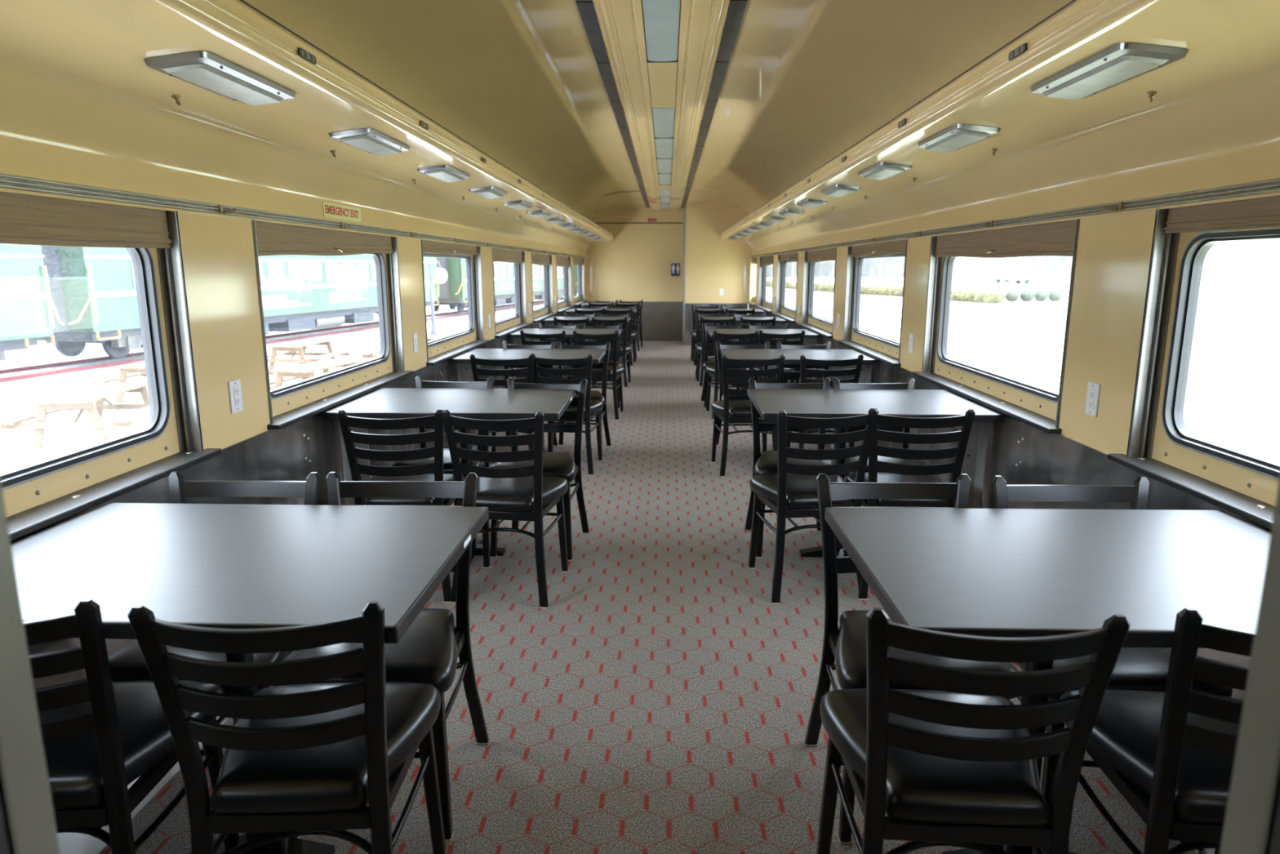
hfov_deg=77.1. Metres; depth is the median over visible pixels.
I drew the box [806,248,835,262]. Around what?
roller blind
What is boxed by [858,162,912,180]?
lamp
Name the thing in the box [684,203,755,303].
wall partition
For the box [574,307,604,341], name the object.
chair
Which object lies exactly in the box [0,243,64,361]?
coach
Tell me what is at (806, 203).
lamp
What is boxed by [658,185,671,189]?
trim
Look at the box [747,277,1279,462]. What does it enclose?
ground
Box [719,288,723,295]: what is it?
light switch
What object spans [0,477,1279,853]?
door frame
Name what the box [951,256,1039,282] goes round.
house
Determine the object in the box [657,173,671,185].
strip light
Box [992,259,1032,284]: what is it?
truck
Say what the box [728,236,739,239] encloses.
lamp
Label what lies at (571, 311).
dining table
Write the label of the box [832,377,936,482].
chair
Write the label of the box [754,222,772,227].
lamp
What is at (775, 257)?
wall pillar
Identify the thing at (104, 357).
track rail
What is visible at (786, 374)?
chair
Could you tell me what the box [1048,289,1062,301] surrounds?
bush
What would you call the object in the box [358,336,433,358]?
picnic table
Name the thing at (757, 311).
dining table
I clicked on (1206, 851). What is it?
baseboard
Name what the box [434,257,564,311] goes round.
coach
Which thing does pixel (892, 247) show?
roller blind
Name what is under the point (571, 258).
wall pillar
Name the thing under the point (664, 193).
strip light
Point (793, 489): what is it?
chair
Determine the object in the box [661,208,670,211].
trim
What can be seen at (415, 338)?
socket
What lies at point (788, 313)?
window
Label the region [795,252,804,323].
wall pillar
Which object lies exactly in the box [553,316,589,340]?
chair
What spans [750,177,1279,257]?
trim
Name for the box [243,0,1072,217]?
ceiling
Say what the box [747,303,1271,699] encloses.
wainscot
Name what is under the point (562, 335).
chair
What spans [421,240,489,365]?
window
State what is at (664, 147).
strip light
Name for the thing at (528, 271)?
wall pillar
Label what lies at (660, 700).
floor
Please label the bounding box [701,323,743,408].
chair
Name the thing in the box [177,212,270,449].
wall pillar
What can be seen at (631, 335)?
chair
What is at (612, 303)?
chair
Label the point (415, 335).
power outlet
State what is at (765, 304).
window
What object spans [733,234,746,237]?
lamp
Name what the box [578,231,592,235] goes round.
lamp
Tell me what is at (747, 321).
chair
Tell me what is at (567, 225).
lamp
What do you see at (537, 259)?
roller blind
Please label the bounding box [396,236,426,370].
wall pillar
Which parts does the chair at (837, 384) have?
post, seat, post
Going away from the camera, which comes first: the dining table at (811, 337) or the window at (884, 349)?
the window at (884, 349)
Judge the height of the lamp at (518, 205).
0.040 m
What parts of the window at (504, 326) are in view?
frame, sill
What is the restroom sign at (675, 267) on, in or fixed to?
attached to the wall at (636, 265)
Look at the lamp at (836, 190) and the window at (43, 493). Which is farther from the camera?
the lamp at (836, 190)
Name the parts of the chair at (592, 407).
post, leg, seat frame, seat, post, leg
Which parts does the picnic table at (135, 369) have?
leg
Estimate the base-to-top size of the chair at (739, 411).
0.836 m
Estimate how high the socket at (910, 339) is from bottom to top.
0.068 m
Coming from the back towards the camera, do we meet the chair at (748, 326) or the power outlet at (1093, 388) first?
the chair at (748, 326)
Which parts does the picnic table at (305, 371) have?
leg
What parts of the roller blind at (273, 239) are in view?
pull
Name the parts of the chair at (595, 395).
leg, post, seat, leg, post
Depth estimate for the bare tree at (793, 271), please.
167.59 m
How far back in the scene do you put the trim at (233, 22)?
2.35 m
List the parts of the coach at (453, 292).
handrail, pane, pane, panel, pane, pane, panel, pane, pane, pane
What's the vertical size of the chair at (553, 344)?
0.836 m
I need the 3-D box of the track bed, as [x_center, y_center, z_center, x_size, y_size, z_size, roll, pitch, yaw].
[-9.428,-7.286,50.112,3.800,0.060,150.000,2,11,10]
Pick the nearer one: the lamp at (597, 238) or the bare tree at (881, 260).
the lamp at (597, 238)
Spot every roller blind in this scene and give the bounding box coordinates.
[0,192,172,248]
[255,222,393,256]
[422,240,478,255]
[493,248,522,262]
[532,253,550,265]
[556,255,568,267]
[573,257,582,265]
[752,257,756,262]
[760,255,773,266]
[779,253,797,261]
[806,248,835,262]
[850,240,906,257]
[934,220,1076,257]
[1163,196,1279,233]
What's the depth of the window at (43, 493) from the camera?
2.50 m
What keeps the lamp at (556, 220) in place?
attached to the panel at (81, 103)
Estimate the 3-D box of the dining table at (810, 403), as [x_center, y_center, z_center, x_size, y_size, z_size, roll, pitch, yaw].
[1.067,0.256,3.916,1.035,0.780,0.730,0,11,2]
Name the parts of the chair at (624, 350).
post, seat frame, seat, post, leg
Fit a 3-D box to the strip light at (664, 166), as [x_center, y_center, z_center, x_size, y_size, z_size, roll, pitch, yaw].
[0.263,-2.779,8.544,0.158,0.026,1.268,0,11,2]
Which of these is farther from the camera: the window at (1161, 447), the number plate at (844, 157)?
the number plate at (844, 157)
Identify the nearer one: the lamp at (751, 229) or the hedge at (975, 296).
the lamp at (751, 229)
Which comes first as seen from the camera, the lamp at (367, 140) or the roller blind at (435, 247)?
the lamp at (367, 140)
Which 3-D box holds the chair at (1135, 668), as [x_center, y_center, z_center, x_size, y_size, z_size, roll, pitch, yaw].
[1.187,0.586,2.100,0.438,0.836,0.482,0,11,1]
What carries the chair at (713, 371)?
on the floor
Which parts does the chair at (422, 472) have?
post, seat frame, seat, post, leg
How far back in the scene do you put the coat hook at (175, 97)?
2.23 m
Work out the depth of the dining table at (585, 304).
14.14 m
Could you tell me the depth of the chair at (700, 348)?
9.63 m
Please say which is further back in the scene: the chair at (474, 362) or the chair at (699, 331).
the chair at (699, 331)
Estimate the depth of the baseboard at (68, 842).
1.97 m
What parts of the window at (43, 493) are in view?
frame, sill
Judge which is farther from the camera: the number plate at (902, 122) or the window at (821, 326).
the window at (821, 326)
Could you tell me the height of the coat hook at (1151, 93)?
0.030 m
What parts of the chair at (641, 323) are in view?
post, leg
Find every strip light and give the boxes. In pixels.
[642,0,679,62]
[652,107,675,138]
[654,138,673,159]
[657,159,672,173]
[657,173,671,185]
[659,189,671,197]
[660,197,670,204]
[661,204,670,208]
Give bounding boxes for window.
[0,211,222,541]
[251,220,413,429]
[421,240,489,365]
[492,248,531,337]
[531,252,556,322]
[555,255,573,312]
[573,257,586,306]
[746,262,756,305]
[755,255,773,312]
[772,252,798,322]
[797,248,836,337]
[837,239,907,366]
[912,218,1079,433]
[1106,208,1279,529]
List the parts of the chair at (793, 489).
leg, post, stretcher rod, seat, seat frame, stretcher rod, post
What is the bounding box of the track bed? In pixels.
[0,296,564,391]
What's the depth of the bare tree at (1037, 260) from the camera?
178.03 m
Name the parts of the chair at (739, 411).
leg, post, seat, seat frame, leg, post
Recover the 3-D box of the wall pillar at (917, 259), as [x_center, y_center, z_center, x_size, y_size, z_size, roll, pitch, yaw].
[1.712,-0.699,4.866,0.100,0.885,0.475,0,11,2]
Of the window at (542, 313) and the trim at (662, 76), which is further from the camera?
the window at (542, 313)
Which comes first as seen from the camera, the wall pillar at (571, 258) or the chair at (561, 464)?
the chair at (561, 464)
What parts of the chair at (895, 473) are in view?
leg, post, seat, seat frame, post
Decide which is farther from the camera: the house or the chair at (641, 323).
the house
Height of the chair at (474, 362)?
0.836 m
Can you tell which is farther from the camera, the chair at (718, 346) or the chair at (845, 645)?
the chair at (718, 346)
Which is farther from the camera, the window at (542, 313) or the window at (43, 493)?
the window at (542, 313)
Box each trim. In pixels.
[0,173,586,258]
[143,0,613,239]
[575,0,649,207]
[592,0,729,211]
[595,222,683,223]
[647,62,677,107]
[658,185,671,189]
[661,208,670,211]
[681,0,747,207]
[682,204,686,345]
[720,0,1168,238]
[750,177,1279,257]
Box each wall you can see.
[586,207,684,302]
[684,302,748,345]
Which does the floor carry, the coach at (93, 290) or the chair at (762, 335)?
the chair at (762, 335)
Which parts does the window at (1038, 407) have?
sill, frame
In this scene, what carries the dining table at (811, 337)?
on the floor
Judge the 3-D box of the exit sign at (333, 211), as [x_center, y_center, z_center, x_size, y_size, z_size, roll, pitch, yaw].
[-1.419,-1.024,3.838,0.004,0.067,0.450,0,11,2]
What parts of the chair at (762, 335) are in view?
post, seat, seat frame, post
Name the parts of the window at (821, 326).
sill, frame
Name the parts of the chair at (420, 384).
post, seat, leg, seat frame, post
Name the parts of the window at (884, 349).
sill, frame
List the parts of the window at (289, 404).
frame, sill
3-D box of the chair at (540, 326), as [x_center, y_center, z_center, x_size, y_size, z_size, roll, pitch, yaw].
[-0.868,-0.641,8.306,0.438,0.836,0.482,1,11,5]
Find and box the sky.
[768,238,1279,277]
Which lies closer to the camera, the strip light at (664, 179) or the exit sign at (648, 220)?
the strip light at (664, 179)
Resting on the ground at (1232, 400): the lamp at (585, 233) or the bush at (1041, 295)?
the bush at (1041, 295)
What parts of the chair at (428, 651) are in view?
post, seat, leg, seat frame, post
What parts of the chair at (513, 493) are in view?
post, leg, stretcher rod, seat, seat frame, stretcher rod, post, leg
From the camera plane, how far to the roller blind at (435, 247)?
5.75 m
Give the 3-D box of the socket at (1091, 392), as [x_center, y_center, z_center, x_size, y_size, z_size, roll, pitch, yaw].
[1.585,-0.098,2.819,0.003,0.068,0.033,0,11,2]
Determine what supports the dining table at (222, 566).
on the floor
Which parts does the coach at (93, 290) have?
handrail, pane, panel, pane, pane, pane, air tank, pane, panel, pane, pane, pane, handrail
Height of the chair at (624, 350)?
0.836 m
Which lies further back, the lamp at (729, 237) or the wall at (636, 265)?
the wall at (636, 265)
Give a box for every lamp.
[143,51,294,106]
[328,128,408,155]
[417,164,469,182]
[428,258,447,335]
[468,186,506,199]
[502,200,533,209]
[526,210,551,217]
[544,217,564,223]
[558,223,576,228]
[569,227,585,232]
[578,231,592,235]
[586,235,598,238]
[592,237,603,240]
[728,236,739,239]
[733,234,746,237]
[738,231,752,235]
[746,226,761,231]
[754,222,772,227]
[764,216,786,222]
[778,208,803,217]
[796,199,826,208]
[822,184,861,196]
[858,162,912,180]
[917,124,1000,152]
[1031,42,1188,99]
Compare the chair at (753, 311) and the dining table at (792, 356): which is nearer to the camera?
the dining table at (792, 356)
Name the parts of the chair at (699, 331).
leg, post, seat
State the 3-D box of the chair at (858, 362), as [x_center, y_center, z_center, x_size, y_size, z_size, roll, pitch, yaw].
[1.269,-0.111,5.627,0.438,0.836,0.482,-1,11,-3]
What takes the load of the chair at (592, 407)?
on the floor
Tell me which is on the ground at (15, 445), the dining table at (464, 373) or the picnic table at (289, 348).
the picnic table at (289, 348)
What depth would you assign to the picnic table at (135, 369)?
15.68 m
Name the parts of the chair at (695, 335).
leg, post, seat, post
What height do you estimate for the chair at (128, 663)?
0.836 m
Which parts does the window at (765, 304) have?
sill, pane, frame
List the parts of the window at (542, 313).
frame, sill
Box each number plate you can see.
[297,47,316,64]
[419,120,428,129]
[481,156,486,163]
[840,155,846,162]
[897,118,906,128]
[1008,43,1026,61]
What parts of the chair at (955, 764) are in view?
leg, post, seat, seat frame, leg, post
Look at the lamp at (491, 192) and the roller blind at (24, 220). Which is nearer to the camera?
the roller blind at (24, 220)
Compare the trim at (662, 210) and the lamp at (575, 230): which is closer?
the lamp at (575, 230)
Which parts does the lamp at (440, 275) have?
post, arm, globe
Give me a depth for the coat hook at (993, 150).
3.23 m
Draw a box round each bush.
[995,289,1004,300]
[1004,289,1019,301]
[1019,289,1034,301]
[1034,289,1048,301]
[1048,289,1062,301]
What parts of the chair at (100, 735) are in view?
post, seat frame, seat, leg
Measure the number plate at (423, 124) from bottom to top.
0.023 m
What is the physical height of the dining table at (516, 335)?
0.780 m
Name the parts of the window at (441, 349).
frame, sill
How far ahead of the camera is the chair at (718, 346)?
6.33 m
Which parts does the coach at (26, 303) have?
handrail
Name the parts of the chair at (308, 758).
post, leg, seat frame, seat, post, leg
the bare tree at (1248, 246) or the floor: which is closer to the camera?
the floor
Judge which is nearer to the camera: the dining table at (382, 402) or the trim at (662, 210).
the dining table at (382, 402)
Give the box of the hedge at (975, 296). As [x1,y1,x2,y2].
[767,280,1003,303]
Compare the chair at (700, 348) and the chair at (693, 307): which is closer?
the chair at (700, 348)
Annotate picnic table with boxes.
[0,382,150,449]
[87,360,147,403]
[266,339,352,375]
[269,359,360,390]
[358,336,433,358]
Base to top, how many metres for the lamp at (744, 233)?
0.040 m
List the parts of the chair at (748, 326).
post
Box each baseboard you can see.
[57,429,506,853]
[786,380,1215,853]
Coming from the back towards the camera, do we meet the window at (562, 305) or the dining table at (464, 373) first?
the window at (562, 305)
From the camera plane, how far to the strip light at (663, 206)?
14.11 m
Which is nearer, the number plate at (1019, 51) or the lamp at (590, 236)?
the number plate at (1019, 51)
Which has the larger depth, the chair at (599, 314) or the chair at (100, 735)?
the chair at (599, 314)
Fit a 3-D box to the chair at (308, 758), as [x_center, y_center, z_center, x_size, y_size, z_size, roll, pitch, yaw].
[-0.666,0.674,1.655,0.438,0.836,0.482,-1,11,-3]
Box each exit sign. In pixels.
[322,201,361,222]
[647,218,657,222]
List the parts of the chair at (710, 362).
post, leg, seat, post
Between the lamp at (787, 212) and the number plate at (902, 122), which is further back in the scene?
the lamp at (787, 212)
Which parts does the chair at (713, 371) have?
leg, post, seat, seat frame, post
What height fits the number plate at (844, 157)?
0.023 m
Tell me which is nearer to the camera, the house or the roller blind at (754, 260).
the roller blind at (754, 260)
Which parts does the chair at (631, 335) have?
seat, post, leg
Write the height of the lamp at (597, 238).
0.040 m
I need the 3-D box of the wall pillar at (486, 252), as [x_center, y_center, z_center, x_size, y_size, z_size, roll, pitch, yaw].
[-1.369,-1.118,6.982,0.100,0.885,0.475,0,11,2]
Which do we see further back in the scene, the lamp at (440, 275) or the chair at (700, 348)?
the lamp at (440, 275)
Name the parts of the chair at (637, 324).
seat, post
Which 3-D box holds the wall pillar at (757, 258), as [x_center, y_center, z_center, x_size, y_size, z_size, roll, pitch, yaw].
[1.992,-2.354,13.239,0.100,0.885,0.475,0,11,2]
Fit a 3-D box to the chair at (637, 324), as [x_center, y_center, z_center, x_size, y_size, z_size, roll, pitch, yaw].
[-0.221,-1.747,13.900,0.438,0.836,0.482,0,11,-1]
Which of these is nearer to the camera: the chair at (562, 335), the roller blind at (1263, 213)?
the roller blind at (1263, 213)
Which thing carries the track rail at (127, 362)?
on the track bed
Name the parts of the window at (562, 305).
frame, sill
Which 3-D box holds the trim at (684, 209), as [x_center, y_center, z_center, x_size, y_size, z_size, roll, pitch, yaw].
[0.828,-2.854,15.057,0.025,2.560,0.912,0,11,2]
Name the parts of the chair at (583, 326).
post, seat, leg, post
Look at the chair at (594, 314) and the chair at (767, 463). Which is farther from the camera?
the chair at (594, 314)
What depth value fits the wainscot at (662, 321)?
15.69 m
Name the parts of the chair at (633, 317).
seat, post, leg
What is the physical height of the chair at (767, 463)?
0.836 m
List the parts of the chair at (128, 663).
post, seat, stretcher rod, post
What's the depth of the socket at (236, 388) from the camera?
2.89 m
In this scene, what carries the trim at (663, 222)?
attached to the wall at (636, 265)
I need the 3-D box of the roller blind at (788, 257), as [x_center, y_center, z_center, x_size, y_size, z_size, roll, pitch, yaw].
[1.849,-2.116,10.025,0.043,0.086,1.636,0,11,2]
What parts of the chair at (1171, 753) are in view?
seat, seat frame, stretcher rod, post, leg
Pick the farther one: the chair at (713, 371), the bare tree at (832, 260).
the bare tree at (832, 260)
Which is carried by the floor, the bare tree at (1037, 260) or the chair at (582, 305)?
the chair at (582, 305)
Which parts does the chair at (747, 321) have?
post, post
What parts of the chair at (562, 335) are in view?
post, seat frame, seat, post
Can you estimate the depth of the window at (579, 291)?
14.88 m
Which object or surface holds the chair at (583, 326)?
on the floor
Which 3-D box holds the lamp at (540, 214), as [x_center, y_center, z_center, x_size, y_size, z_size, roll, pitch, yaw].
[-0.926,-1.956,7.391,0.159,0.040,0.490,0,11,2]
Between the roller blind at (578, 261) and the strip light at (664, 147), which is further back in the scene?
the roller blind at (578, 261)
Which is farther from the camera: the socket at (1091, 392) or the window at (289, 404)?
the window at (289, 404)
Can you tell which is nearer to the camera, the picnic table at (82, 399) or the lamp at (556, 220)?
the lamp at (556, 220)
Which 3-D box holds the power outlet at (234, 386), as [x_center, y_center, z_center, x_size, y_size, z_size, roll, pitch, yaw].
[-1.452,-0.111,2.888,0.010,0.116,0.075,0,11,2]
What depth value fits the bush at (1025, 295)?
63.69 m
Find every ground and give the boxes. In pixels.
[0,299,536,472]
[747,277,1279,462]
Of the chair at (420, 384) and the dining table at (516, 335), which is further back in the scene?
the dining table at (516, 335)
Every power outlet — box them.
[227,378,243,413]
[412,333,417,352]
[488,314,490,327]
[836,314,839,328]
[908,333,914,353]
[1084,381,1100,417]
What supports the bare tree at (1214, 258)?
on the ground at (1232, 400)
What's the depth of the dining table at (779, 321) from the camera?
10.03 m
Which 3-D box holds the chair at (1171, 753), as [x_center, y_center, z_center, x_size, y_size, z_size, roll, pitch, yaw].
[1.147,0.681,1.616,0.438,0.836,0.482,1,11,6]
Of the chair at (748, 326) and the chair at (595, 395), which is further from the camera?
the chair at (748, 326)
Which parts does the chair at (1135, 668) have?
post, seat frame, leg, seat, post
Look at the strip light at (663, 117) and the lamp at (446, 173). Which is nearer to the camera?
the lamp at (446, 173)
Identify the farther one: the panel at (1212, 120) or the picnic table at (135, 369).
the picnic table at (135, 369)
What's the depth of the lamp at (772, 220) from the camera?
8.10 m
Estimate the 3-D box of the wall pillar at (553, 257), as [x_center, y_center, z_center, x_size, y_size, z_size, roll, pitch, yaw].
[-1.231,-1.934,11.110,0.100,0.885,0.475,0,11,2]
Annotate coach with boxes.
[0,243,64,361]
[37,245,439,357]
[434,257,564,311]
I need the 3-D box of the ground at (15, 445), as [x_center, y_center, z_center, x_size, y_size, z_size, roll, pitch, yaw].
[-33.013,-9.202,60.480,70.000,0.200,200.000,0,11,2]
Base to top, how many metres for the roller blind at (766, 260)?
0.155 m
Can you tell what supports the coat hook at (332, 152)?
attached to the panel at (81, 103)
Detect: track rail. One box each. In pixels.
[0,297,564,373]
[0,299,563,382]
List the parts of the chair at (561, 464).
leg, post, seat, leg, seat frame, post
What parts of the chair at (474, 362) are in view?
post, post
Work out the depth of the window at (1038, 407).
4.01 m
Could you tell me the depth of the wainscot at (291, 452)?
3.22 m
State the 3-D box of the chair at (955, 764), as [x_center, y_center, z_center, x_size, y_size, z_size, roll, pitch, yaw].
[0.612,0.680,1.624,0.438,0.836,0.482,1,11,4]
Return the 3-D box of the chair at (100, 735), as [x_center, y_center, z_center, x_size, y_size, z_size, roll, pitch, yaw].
[-1.169,0.673,1.661,0.438,0.836,0.482,-1,11,-3]
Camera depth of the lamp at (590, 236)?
12.45 m
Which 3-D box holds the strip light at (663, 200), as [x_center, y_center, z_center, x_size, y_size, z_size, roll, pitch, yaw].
[0.406,-3.626,12.833,0.158,0.026,1.198,0,11,2]
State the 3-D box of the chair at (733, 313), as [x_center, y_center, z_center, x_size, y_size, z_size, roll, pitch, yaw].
[1.411,-1.047,10.363,0.438,0.836,0.482,0,11,2]
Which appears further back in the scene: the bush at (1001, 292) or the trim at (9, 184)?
the bush at (1001, 292)
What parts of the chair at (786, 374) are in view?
post, post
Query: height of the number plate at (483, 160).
0.023 m
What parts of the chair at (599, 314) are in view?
seat, post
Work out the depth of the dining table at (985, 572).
1.71 m
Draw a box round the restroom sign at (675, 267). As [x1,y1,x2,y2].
[671,262,679,275]
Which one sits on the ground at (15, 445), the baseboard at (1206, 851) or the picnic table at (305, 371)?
the picnic table at (305, 371)
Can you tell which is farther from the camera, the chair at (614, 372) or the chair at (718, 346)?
the chair at (614, 372)
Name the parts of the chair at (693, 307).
leg, post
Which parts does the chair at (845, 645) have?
post, seat frame, leg, seat, post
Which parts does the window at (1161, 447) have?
sill, frame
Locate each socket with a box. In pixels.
[233,386,239,405]
[414,337,417,348]
[909,337,911,349]
[1087,388,1094,409]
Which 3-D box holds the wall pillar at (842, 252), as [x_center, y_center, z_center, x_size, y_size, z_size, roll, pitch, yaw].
[1.782,-1.113,6.959,0.100,0.885,0.475,0,11,2]
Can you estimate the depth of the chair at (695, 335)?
11.66 m
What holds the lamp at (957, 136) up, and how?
attached to the panel at (1212, 120)
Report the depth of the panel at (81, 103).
2.40 m
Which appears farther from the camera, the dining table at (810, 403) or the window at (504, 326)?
the window at (504, 326)
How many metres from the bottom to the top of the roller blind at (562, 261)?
0.162 m
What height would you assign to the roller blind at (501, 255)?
0.124 m
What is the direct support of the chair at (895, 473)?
on the floor
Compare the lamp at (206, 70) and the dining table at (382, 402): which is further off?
the dining table at (382, 402)
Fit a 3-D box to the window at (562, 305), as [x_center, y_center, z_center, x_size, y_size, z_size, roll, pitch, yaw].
[-1.175,-2.194,12.133,0.153,0.920,1.695,0,11,2]
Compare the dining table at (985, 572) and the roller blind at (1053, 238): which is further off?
the roller blind at (1053, 238)
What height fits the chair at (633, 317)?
0.836 m
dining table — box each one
[10,502,488,853]
[324,387,576,561]
[451,348,605,452]
[509,328,621,378]
[542,316,630,325]
[564,308,636,324]
[579,302,640,324]
[693,308,766,324]
[698,316,787,339]
[706,328,820,389]
[720,348,877,457]
[746,388,1004,556]
[824,506,1271,853]
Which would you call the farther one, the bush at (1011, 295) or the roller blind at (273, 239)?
the bush at (1011, 295)
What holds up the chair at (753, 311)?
on the floor
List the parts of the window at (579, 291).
pane, frame, sill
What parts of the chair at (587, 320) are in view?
post, post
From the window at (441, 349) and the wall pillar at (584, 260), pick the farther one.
the wall pillar at (584, 260)
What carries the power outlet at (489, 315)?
attached to the wall pillar at (486, 252)
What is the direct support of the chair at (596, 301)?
on the floor
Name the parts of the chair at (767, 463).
post, leg, seat, post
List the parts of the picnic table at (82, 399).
leg, leg, leg, leg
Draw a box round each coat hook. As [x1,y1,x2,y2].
[171,94,181,106]
[329,150,336,157]
[991,148,997,155]
[1147,90,1156,102]
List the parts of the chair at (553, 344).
leg, post, post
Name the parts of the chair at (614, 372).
post, seat frame, seat, post, leg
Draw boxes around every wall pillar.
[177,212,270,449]
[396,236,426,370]
[480,246,495,339]
[524,252,533,323]
[551,254,557,312]
[570,257,573,305]
[583,258,586,300]
[755,257,759,305]
[772,254,777,312]
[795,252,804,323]
[832,246,848,339]
[899,236,931,371]
[1058,209,1155,454]
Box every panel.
[0,0,613,256]
[720,0,1279,255]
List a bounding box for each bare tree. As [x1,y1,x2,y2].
[791,262,794,280]
[831,260,835,280]
[878,257,884,280]
[1033,256,1040,279]
[1208,240,1229,280]
[1240,240,1262,280]
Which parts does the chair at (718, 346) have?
post, seat, post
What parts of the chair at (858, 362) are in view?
post, post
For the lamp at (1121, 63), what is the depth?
1.98 m
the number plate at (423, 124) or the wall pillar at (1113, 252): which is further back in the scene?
the number plate at (423, 124)
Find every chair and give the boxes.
[23,599,239,853]
[108,471,320,724]
[127,600,446,853]
[273,471,488,841]
[337,408,464,603]
[391,375,499,546]
[441,408,568,608]
[469,354,533,450]
[488,377,589,560]
[491,341,557,451]
[520,329,573,383]
[530,353,603,475]
[538,323,578,378]
[551,341,611,452]
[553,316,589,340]
[564,311,596,345]
[572,330,624,420]
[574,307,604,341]
[581,304,608,324]
[581,323,622,408]
[588,302,614,324]
[591,316,631,387]
[595,299,617,324]
[597,311,631,377]
[604,307,635,366]
[609,305,637,361]
[614,302,639,351]
[619,299,643,347]
[689,304,718,360]
[692,307,724,365]
[694,311,728,379]
[696,316,736,386]
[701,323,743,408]
[706,329,759,419]
[711,354,785,476]
[715,341,773,457]
[720,305,747,324]
[724,307,755,341]
[732,311,764,344]
[739,316,776,346]
[744,377,844,557]
[746,323,787,382]
[747,407,879,604]
[753,329,804,383]
[777,341,831,447]
[786,354,863,448]
[804,473,1018,844]
[816,607,1130,853]
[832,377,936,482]
[843,408,975,599]
[991,475,1232,853]
[1044,607,1254,853]
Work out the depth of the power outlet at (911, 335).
4.90 m
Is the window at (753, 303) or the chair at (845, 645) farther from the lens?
the window at (753, 303)
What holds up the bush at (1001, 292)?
on the ground at (1232, 400)
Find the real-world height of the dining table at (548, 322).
0.780 m
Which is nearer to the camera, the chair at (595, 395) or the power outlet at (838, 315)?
the chair at (595, 395)
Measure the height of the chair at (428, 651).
0.836 m
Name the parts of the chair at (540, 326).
post, post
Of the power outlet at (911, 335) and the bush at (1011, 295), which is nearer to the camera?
the power outlet at (911, 335)
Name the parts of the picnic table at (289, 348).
leg, leg, leg, leg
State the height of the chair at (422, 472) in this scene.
0.836 m
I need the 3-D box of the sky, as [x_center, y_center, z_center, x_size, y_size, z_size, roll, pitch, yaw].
[108.017,-53.247,236.755,260.000,17.852,12.000,0,11,2]
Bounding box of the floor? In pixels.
[102,341,1202,853]
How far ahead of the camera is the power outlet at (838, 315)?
6.99 m
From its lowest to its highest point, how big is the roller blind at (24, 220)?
0.119 m
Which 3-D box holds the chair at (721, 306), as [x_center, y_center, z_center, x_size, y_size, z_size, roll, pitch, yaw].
[1.470,-1.458,12.442,0.438,0.836,0.482,0,11,0]
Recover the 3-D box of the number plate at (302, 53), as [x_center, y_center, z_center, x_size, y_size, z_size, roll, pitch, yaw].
[-0.905,-1.009,2.187,0.005,0.023,0.104,0,11,2]
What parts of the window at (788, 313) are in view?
sill, frame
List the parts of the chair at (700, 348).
leg, post, seat, seat frame, post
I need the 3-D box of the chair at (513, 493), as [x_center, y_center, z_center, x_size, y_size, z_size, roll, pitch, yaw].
[-0.570,0.305,3.522,0.438,0.836,0.482,2,11,8]
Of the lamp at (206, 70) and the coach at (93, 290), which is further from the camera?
the coach at (93, 290)
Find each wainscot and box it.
[10,300,587,688]
[587,301,682,341]
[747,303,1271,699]
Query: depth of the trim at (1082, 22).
2.35 m
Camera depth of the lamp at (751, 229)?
10.15 m
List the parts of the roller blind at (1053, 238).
pull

